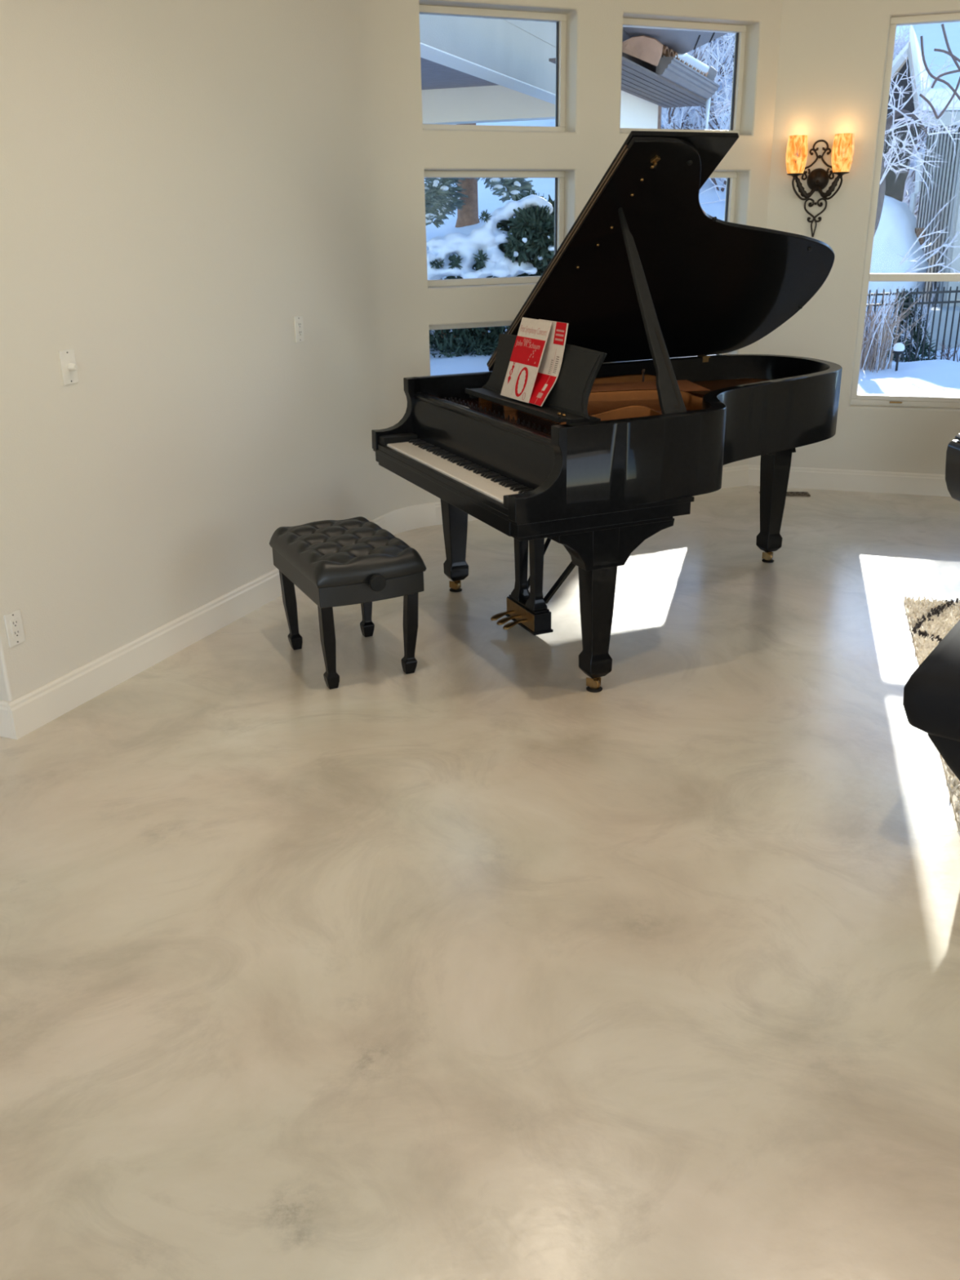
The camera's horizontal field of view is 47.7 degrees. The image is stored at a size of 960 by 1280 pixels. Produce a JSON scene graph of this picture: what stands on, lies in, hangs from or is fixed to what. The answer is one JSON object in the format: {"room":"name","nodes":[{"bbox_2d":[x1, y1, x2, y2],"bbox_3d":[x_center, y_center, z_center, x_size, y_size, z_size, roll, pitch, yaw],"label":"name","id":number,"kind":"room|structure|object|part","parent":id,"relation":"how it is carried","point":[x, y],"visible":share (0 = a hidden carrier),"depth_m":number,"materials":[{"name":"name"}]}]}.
{"room":"music room","nodes":[
{"label":"music room","id":0,"kind":"room"},
{"bbox_2d":[0,0,382,702],"bbox_3d":[-1.148,-1.715,4.524,0.200,3.400,2.994,8,23,22],"label":"wall","id":1,"kind":"structure","parent":0,"point":[182,182],"depth_m":4.23,"materials":[{"name":"paint"}]},
{"bbox_2d":[3,608,25,647],"bbox_3d":[-1.593,-0.040,3.718,0.009,0.117,0.071,8,23,22],"label":"wall outlet","id":2,"kind":"object","parent":1,"relation":"attached to","point":[13,620],"visible":1,"depth_m":3.71,"materials":[{"name":"white plastic"}]},
{"bbox_2d":[9,617,21,639],"bbox_3d":[-1.591,-0.039,3.717,0.004,0.068,0.034,8,23,22],"label":"receptacle","id":3,"kind":"object","parent":2,"relation":"attached to","point":[15,623],"depth_m":3.72,"materials":[{"name":"white plastic"}]},
{"bbox_2d":[58,348,78,385],"bbox_3d":[-1.426,-0.953,3.789,0.032,0.117,0.071,8,23,22],"label":"dimmer switch","id":4,"kind":"object","parent":1,"relation":"attached to","point":[68,366],"visible":1,"depth_m":3.78,"materials":[{"name":"white plastic"}]},
{"bbox_3d":[-1.421,-0.954,3.791,0.026,0.027,0.027,8,23,22],"label":"knob","id":5,"kind":"part","parent":4,"relation":"part of","materials":[{"name":"white plastic"}]},
{"bbox_2d":[6,515,385,739],"bbox_3d":[-1.080,-0.176,4.929,0.017,0.135,2.744,8,23,22],"label":"baseboard","id":6,"kind":"structure","parent":1,"relation":"attached to","point":[28,713],"depth_m":4.30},
{"bbox_2d":[293,315,304,342],"bbox_3d":[-0.846,-1.455,5.079,0.009,0.117,0.071,8,23,22],"label":"wall outlet","id":7,"kind":"object","parent":1,"relation":"attached to","point":[298,320],"visible":1,"depth_m":5.07,"materials":[{"name":"white plastic"}]},
{"bbox_2d":[297,321,302,337],"bbox_3d":[-0.844,-1.455,5.078,0.004,0.068,0.034,8,23,22],"label":"receptacle","id":8,"kind":"object","parent":7,"relation":"attached to","point":[299,323],"depth_m":5.07,"materials":[{"name":"white plastic"}]},
{"bbox_2d":[356,0,434,515],"bbox_3d":[-0.452,-2.175,5.692,0.058,3.340,0.417,19,28,41],"label":"wall","id":9,"kind":"structure","parent":0,"point":[388,30],"depth_m":5.67,"materials":[{"name":"paint"}]},
{"bbox_2d":[382,502,435,534],"bbox_3d":[-0.415,-0.693,6.247,0.054,0.135,0.402,19,28,41],"label":"baseboard","id":10,"kind":"structure","parent":9,"relation":"attached to","point":[423,515],"depth_m":6.27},
{"bbox_2d":[0,485,959,1279],"bbox_3d":[1.386,1.311,1.341,11.496,0.150,13.077,-1,21,0],"label":"floor","id":11,"kind":"structure","parent":0,"point":[479,962],"depth_m":2.69,"materials":[{"name":"beige concrete"}]},
{"bbox_2d":[269,516,426,688],"bbox_3d":[-0.529,-0.163,4.328,0.430,0.524,0.744,-11,23,-24],"label":"piano bench","id":12,"kind":"object","parent":11,"relation":"on","point":[353,561],"visible":1,"depth_m":4.09,"materials":[{"name":"black leather"}]},
{"bbox_3d":[-0.783,-0.132,4.496,0.059,0.352,0.066,-11,23,-24],"label":"leg","id":13,"kind":"part","parent":12,"relation":"part of","materials":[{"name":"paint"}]},
{"bbox_3d":[-0.569,0.022,4.087,0.059,0.352,0.066,-11,23,-24],"label":"leg","id":14,"kind":"part","parent":12,"relation":"part of","materials":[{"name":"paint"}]},
{"bbox_2d":[269,516,426,587],"bbox_3d":[-0.533,-0.364,4.250,0.430,0.093,0.672,-11,23,-24],"label":"cushion","id":15,"kind":"object","parent":12,"relation":"on","point":[346,553],"depth_m":4.08,"materials":[{"name":"black leather"}]},
{"bbox_3d":[-0.487,-0.188,4.630,0.059,0.352,0.066,-11,23,-24],"label":"leg","id":16,"kind":"part","parent":12,"relation":"part of","materials":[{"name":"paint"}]},
{"bbox_3d":[-0.379,-0.212,3.973,0.064,0.064,0.046,-11,23,-24],"label":"height knob","id":17,"kind":"part","parent":12,"relation":"part of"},
{"bbox_3d":[-0.273,-0.034,4.220,0.059,0.352,0.066,-11,23,-24],"label":"leg","id":18,"kind":"part","parent":12,"relation":"part of","materials":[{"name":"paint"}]},
{"bbox_2d":[448,587,462,591],"bbox_3d":[-0.117,-0.243,5.241,0.062,0.007,0.062,-10,23,-22],"label":"cup","id":19,"kind":"object","parent":11,"relation":"on","point":[453,589],"depth_m":5.23,"materials":[{"name":"black rubber"}]},
{"bbox_2d":[586,686,602,692],"bbox_3d":[0.432,0.183,4.104,0.062,0.007,0.062,-10,23,-22],"label":"cup","id":20,"kind":"object","parent":11,"relation":"on","point":[591,689],"depth_m":4.09,"materials":[{"name":"black rubber"}]},
{"bbox_2d":[371,130,842,692],"bbox_3d":[0.797,-1.059,4.629,2.179,1.939,1.506,-10,23,-22],"label":"grand piano","id":21,"kind":"object","parent":11,"relation":"on","point":[614,451],"visible":0.98,"depth_m":4.41,"materials":[{"name":"wood"}]},
{"bbox_3d":[-0.119,-0.570,5.138,0.112,0.590,0.112,-10,23,-22],"label":"leg","id":22,"kind":"part","parent":21,"relation":"part of","materials":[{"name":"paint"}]},
{"bbox_3d":[0.049,-0.869,4.324,0.030,0.047,1.340,-10,23,-22],"label":"stretcher rail","id":23,"kind":"part","parent":21,"relation":"part of","materials":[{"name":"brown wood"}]},
{"bbox_3d":[0.176,-0.425,4.642,0.067,0.514,0.079,-10,23,-22],"label":"lyre post","id":24,"kind":"part","parent":21,"relation":"part of","materials":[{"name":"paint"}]},
{"bbox_3d":[0.173,-0.111,4.674,0.003,0.072,0.264,-10,23,-22],"label":"brass pedal plate","id":25,"kind":"part","parent":21,"relation":"part of","materials":[{"name":"gold metal"}]},
{"bbox_2d":[500,317,552,403],"bbox_3d":[0.182,-1.119,4.330,0.107,0.305,0.250,-10,23,-22],"label":"book","id":26,"kind":"object","parent":21,"relation":"on","point":[532,335],"visible":1,"depth_m":4.32,"materials":[{"name":"beige paper"}]},
{"bbox_2d":[465,387,595,424],"bbox_3d":[0.175,-0.937,4.342,0.142,0.046,0.910,-10,23,-22],"label":"music stand","id":27,"kind":"object","parent":21,"relation":"attached to","point":[556,411],"depth_m":4.16,"materials":[{"name":"black wood"}]},
{"bbox_3d":[0.235,-0.379,4.519,0.067,0.514,0.079,-10,23,-22],"label":"lyre post","id":28,"kind":"part","parent":21,"relation":"part of","materials":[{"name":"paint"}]},
{"bbox_3d":[0.234,-0.974,4.556,0.030,0.060,1.030,-10,23,-22],"label":"damper rail","id":29,"kind":"part","parent":21,"relation":"part of","materials":[{"name":"black wood"}]},
{"bbox_3d":[0.231,-1.066,4.315,0.073,0.206,0.891,-10,23,-22],"label":"inset panel","id":30,"kind":"part","parent":21,"relation":"part of","materials":[{"name":"black wood"}]},
{"bbox_2d":[528,319,568,406],"bbox_3d":[0.235,-1.086,4.241,0.116,0.304,0.237,-10,23,-22],"label":"book","id":31,"kind":"object","parent":21,"relation":"on","point":[549,367],"visible":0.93,"depth_m":4.20,"materials":[{"name":"beige paper"}]},
{"bbox_2d":[534,348,559,403],"bbox_3d":[0.258,-1.022,4.205,0.096,0.202,0.058,-1,21,0],"label":"print","id":32,"kind":"object","parent":31,"relation":"attached to","point":[551,373],"depth_m":4.20},
{"bbox_2d":[555,328,564,341],"bbox_3d":[0.305,-1.167,4.159,0.032,0.040,0.060,-1,21,0],"label":"print","id":33,"kind":"object","parent":31,"relation":"attached to","point":[559,333],"depth_m":4.16,"materials":[{"name":"white"}]},
{"bbox_3d":[0.430,-0.143,4.001,0.112,0.590,0.112,-10,23,-22],"label":"leg","id":34,"kind":"part","parent":21,"relation":"part of","materials":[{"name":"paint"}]},
{"bbox_3d":[0.979,-1.605,4.662,1.531,0.910,1.221,-10,23,-22],"label":"lid","id":35,"kind":"part","parent":21,"relation":"part of","materials":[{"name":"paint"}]},
{"bbox_3d":[1.297,-1.155,5.089,0.699,0.030,0.819,-10,23,-22],"label":"hitch plate","id":36,"kind":"part","parent":21,"relation":"part of","materials":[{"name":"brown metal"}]},
{"bbox_3d":[1.487,-0.738,5.507,0.112,0.590,0.112,-10,23,-22],"label":"leg","id":37,"kind":"part","parent":21,"relation":"part of","materials":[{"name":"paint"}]},
{"bbox_2d":[761,558,773,562],"bbox_3d":[1.489,-0.411,5.610,0.062,0.007,0.062,-10,23,-22],"label":"cup","id":38,"kind":"object","parent":11,"relation":"on","point":[766,560],"depth_m":5.60,"materials":[{"name":"black rubber"}]},
{"bbox_2d":[759,491,810,496],"bbox_3d":[1.954,-0.938,6.965,0.307,0.006,0.100,1,21,5],"label":"floor vent","id":39,"kind":"object","parent":11,"relation":"in","point":[788,493],"visible":0.45,"depth_m":6.95,"materials":[{"name":"metal"}]},
{"bbox_2d":[903,596,959,835],"bbox_3d":[2.626,0.444,3.291,2.339,0.033,3.140,5,22,15],"label":"shag rug","id":40,"kind":"object","parent":11,"relation":"on","point":[930,622],"visible":0.52,"depth_m":4.62,"materials":[{"name":"beige fabric"}]},
{"bbox_2d":[902,619,959,780],"bbox_3d":[1.664,0.261,3.145,0.712,0.450,0.712,14,25,33],"label":"ottoman","id":41,"kind":"object","parent":40,"relation":"on","point":[931,694],"visible":1,"depth_m":3.00,"materials":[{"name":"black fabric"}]},
{"bbox_2d":[945,433,959,501],"bbox_3d":[2.923,-0.782,5.325,1.072,0.862,0.750,-4,21,-7],"label":"leather armchair","id":42,"kind":"object","parent":11,"relation":"on","point":[952,464],"visible":1,"depth_m":5.44,"materials":[{"name":"leather"}]},
{"bbox_2d":[418,0,782,502],"bbox_3d":[0.593,-2.413,6.270,2.554,3.400,0.200,-10,23,-22],"label":"wall","id":43,"kind":"structure","parent":0,"point":[592,138],"depth_m":6.01,"materials":[{"name":"paint"}]},
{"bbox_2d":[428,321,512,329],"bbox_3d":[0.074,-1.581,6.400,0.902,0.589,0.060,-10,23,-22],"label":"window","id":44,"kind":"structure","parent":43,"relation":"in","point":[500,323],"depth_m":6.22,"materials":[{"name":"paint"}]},
{"bbox_2d":[418,4,566,131],"bbox_3d":[0.049,-3.052,5.836,0.902,0.588,0.060,-10,23,-22],"label":"window","id":45,"kind":"structure","parent":43,"relation":"in","point":[560,20],"depth_m":5.87,"materials":[{"name":"paint"}]},
{"bbox_2d":[424,170,564,286],"bbox_3d":[0.062,-2.319,6.117,0.902,0.596,0.060,-10,23,-22],"label":"window","id":46,"kind":"structure","parent":43,"relation":"in","point":[559,176],"depth_m":6.13,"materials":[{"name":"paint"}]},
{"bbox_2d":[435,464,749,524],"bbox_3d":[0.761,-0.918,6.784,2.238,0.135,0.017,-10,23,-22],"label":"baseboard","id":47,"kind":"structure","parent":43,"relation":"attached to","point":[735,476],"depth_m":7.14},
{"bbox_2d":[622,26,726,53],"bbox_3d":[1.468,-4.627,7.856,1.096,0.129,4.712,3,21,11],"label":"roof eave","id":48,"kind":"object","parent":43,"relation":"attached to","point":[682,42],"visible":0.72,"depth_m":9.04,"materials":[{"name":"paint"}]},
{"bbox_2d":[619,17,746,134],"bbox_3d":[1.133,-3.240,6.280,0.901,0.588,0.060,-10,23,-22],"label":"window","id":49,"kind":"structure","parent":43,"relation":"in","point":[740,31],"depth_m":6.33,"materials":[{"name":"paint"}]},
{"bbox_2d":[708,171,737,222],"bbox_3d":[1.145,-2.507,6.561,0.901,0.596,0.060,-10,23,-22],"label":"window","id":50,"kind":"structure","parent":43,"relation":"in","point":[731,188],"depth_m":6.64,"materials":[{"name":"paint"}]},
{"bbox_2d":[748,0,959,474],"bbox_3d":[3.208,-2.459,6.276,3.100,3.400,0.200,6,22,18],"label":"wall","id":51,"kind":"structure","parent":0,"point":[833,53],"depth_m":6.51,"materials":[{"name":"paint"}]},
{"bbox_2d":[786,133,853,237],"bbox_3d":[1.995,-2.684,6.429,0.381,0.560,0.152,6,22,18],"label":"wall sconce","id":52,"kind":"object","parent":51,"relation":"attached to","point":[842,150],"visible":1,"depth_m":6.38,"materials":[{"name":"brown metal"}]},
{"bbox_3d":[1.865,-2.857,6.392,0.123,0.205,0.123,6,22,18],"label":"lamp shade","id":53,"kind":"part","parent":52,"relation":"part of","materials":[{"name":"orange glass"}]},
{"bbox_3d":[1.930,-2.690,6.443,0.130,0.125,0.018,1,21,4],"label":"arm","id":54,"kind":"part","parent":52,"relation":"part of","materials":[{"name":"brown metal"}]},
{"bbox_3d":[2.056,-2.676,6.403,0.130,0.125,0.018,12,25,31],"label":"arm","id":55,"kind":"part","parent":52,"relation":"part of","materials":[{"name":"brown metal"}]},
{"bbox_3d":[2.110,-2.831,6.313,0.123,0.205,0.123,6,22,18],"label":"lamp shade","id":56,"kind":"part","parent":52,"relation":"part of","materials":[{"name":"orange glass"}]},
{"bbox_2d":[747,464,951,497],"bbox_3d":[3.198,-0.944,6.746,3.000,0.135,0.017,6,22,18],"label":"baseboard","id":57,"kind":"structure","parent":51,"relation":"attached to","point":[879,482],"depth_m":6.97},
{"bbox_2d":[849,12,959,408],"bbox_3d":[3.103,-2.439,6.305,1.594,2.165,0.090,6,22,18],"label":"window","id":58,"kind":"structure","parent":51,"relation":"in","point":[896,400],"depth_m":6.56,"materials":[{"name":"paint"}]},
{"bbox_3d":[-2.946,-1.430,3.859,2.731,3.400,1.369,-1,21,0],"label":"wall","id":59,"kind":"structure","parent":0,"visible":0},
{"bbox_2d":[0,699,13,738],"bbox_3d":[-2.915,0.100,4.287,2.808,0.135,0.017,8,23,22],"label":"baseboard","id":60,"kind":"structure","parent":59,"relation":"attached to","point":[6,731],"depth_m":3.77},
{"label":"outside","id":61,"kind":"structure","parent":0,"visible":0},
{"bbox_2d":[424,25,959,396],"bbox_3d":[8.150,-21.205,28.444,61.000,22.563,58.200,-1,21,0],"label":"snowy ground","id":62,"kind":"structure","parent":61,"point":[937,377],"depth_m":11.80,"materials":[{"name":"white snow"}]},
{"bbox_2d":[424,123,542,227],"bbox_3d":[-0.069,-11.423,16.467,6.098,9.722,6.334,-1,21,0],"label":"pine tree","id":63,"kind":"object","parent":62,"relation":"on","point":[437,190],"visible":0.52,"depth_m":16.43,"materials":[{"name":"green plant"}]},
{"bbox_2d":[419,14,555,124],"bbox_3d":[-4.221,-6.526,10.976,8.728,1.700,12.454,6,22,18],"label":"roof overhang","id":64,"kind":"object","parent":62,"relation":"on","point":[474,70],"visible":0.16,"depth_m":11.85,"materials":[{"name":"grey paint"}]},
{"bbox_2d":[426,189,554,357],"bbox_3d":[0.225,-3.781,11.911,2.891,2.130,1.819,-1,21,0],"label":"evergreen shrub","id":65,"kind":"object","parent":62,"relation":"on","point":[531,229],"visible":0.5,"depth_m":11.18,"materials":[{"name":"green plant"}]},
{"bbox_3d":[0.231,-3.519,12.112,1.505,0.981,0.165,-1,21,0],"label":"stem","id":66,"kind":"part","parent":65,"relation":"part of","materials":[{"name":"plant"}]},
{"bbox_2d":[548,29,719,362],"bbox_3d":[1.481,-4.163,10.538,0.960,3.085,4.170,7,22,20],"label":"house wing","id":67,"kind":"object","parent":62,"relation":"on","point":[653,75],"visible":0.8,"depth_m":10.28,"materials":[{"name":"beige paint"}]},
{"bbox_2d":[657,105,661,128],"bbox_3d":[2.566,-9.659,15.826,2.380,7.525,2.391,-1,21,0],"label":"post","id":68,"kind":"object","parent":62,"relation":"on","point":[659,126],"visible":0.02,"depth_m":16.39,"materials":[{"name":"brown wood"}]},
{"bbox_2d":[697,33,735,127],"bbox_3d":[3.429,-5.335,12.212,1.814,4.107,1.227,9,23,25],"label":"sapling","id":69,"kind":"object","parent":62,"relation":"on","point":[731,36],"visible":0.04,"depth_m":11.96,"materials":[{"name":"grey plant"}]},
{"bbox_2d":[550,25,940,219],"bbox_3d":[6.289,-14.821,26.335,20.754,11.430,18.617,-1,21,0],"label":"trees","id":70,"kind":"object","parent":62,"relation":"on","point":[709,54],"visible":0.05,"depth_m":21.61,"materials":[{"name":"white plant"}]},
{"bbox_2d":[859,283,928,373],"bbox_3d":[4.405,-3.426,11.968,1.091,0.946,0.746,-1,21,0],"label":"reeds","id":71,"kind":"object","parent":62,"relation":"on","point":[877,357],"visible":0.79,"depth_m":11.94,"materials":[{"name":"beige plant"}]},
{"bbox_2d":[863,195,928,336],"bbox_3d":[5.738,-5.544,16.298,1.909,2.153,1.607,-6,21,-12],"label":"snow bank","id":72,"kind":"object","parent":62,"relation":"on","point":[895,234],"visible":0.27,"depth_m":15.64,"materials":[{"name":"white snow"}]},
{"bbox_2d":[892,342,904,371],"bbox_3d":[4.509,-3.041,11.714,0.124,0.327,0.124,-1,21,0],"label":"path light","id":73,"kind":"object","parent":62,"relation":"on","point":[899,348],"visible":0.98,"depth_m":11.65,"materials":[{"name":"black metal"}]},
{"bbox_3d":[4.510,-2.992,11.733,0.026,0.222,0.026,-9,23,-21],"label":"stem","id":74,"kind":"part","parent":73,"relation":"part of","materials":[{"name":"black metal"}]},
{"bbox_3d":[4.508,-3.116,11.686,0.124,0.056,0.124,-1,21,0],"label":"lamp shade","id":75,"kind":"part","parent":73,"relation":"part of","materials":[{"name":"black metal"}]},
{"bbox_2d":[876,281,944,362],"bbox_3d":[5.441,-3.992,13.734,0.889,1.143,0.797,-1,21,0],"label":"conical shrub","id":76,"kind":"object","parent":62,"relation":"on","point":[913,298],"visible":0.54,"depth_m":13.71,"materials":[{"name":"plant"}]},
{"bbox_2d":[863,286,959,362],"bbox_3d":[5.383,-3.732,13.008,1.836,0.946,0.025,-7,22,-15],"label":"iron fence","id":77,"kind":"object","parent":62,"relation":"on","point":[937,291],"visible":0.63,"depth_m":12.93,"materials":[{"name":"black metal"}]},
{"bbox_3d":[5.378,-4.009,12.902,1.836,0.025,0.025,-7,22,-15],"label":"rail","id":78,"kind":"part","parent":77,"relation":"part of","materials":[{"name":"black metal"}]},
{"bbox_3d":[5.377,-4.120,12.859,1.836,0.025,0.025,-7,22,-15],"label":"rail","id":79,"kind":"part","parent":77,"relation":"part of","materials":[{"name":"black metal"}]},
{"bbox_2d":[873,23,959,282],"bbox_3d":[4.356,-4.338,11.145,1.523,3.346,1.189,-1,21,0],"label":"frosted tree","id":80,"kind":"object","parent":62,"relation":"on","point":[890,126],"visible":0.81,"depth_m":10.81,"materials":[{"name":"grey plant"}]},
{"bbox_2d":[884,22,959,306],"bbox_3d":[9.893,-7.359,16.092,7.750,6.217,4.865,2,21,7],"label":"house","id":81,"kind":"structure","parent":62,"relation":"on","point":[946,178],"depth_m":16.09,"materials":[{"name":"grey"}]},
{"bbox_3d":[6.465,-5.256,16.233,0.120,1.696,0.120,-1,21,0],"label":"post","id":82,"kind":"part","parent":81,"relation":"part of","materials":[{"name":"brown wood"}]},
{"bbox_2d":[918,306,959,351],"bbox_3d":[8.114,-4.059,14.721,4.217,0.882,0.602,1,21,4],"label":"wall","id":83,"kind":"structure","parent":62,"relation":"on","point":[944,308],"depth_m":14.50,"materials":[{"name":"concrete"}]},
{"bbox_2d":[933,340,959,361],"bbox_3d":[5.342,-3.243,12.231,0.419,0.243,0.205,4,22,13],"label":"weed","id":84,"kind":"object","parent":62,"relation":"on","point":[942,345],"visible":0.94,"depth_m":12.29,"materials":[{"name":"brown plant"}]}
]}

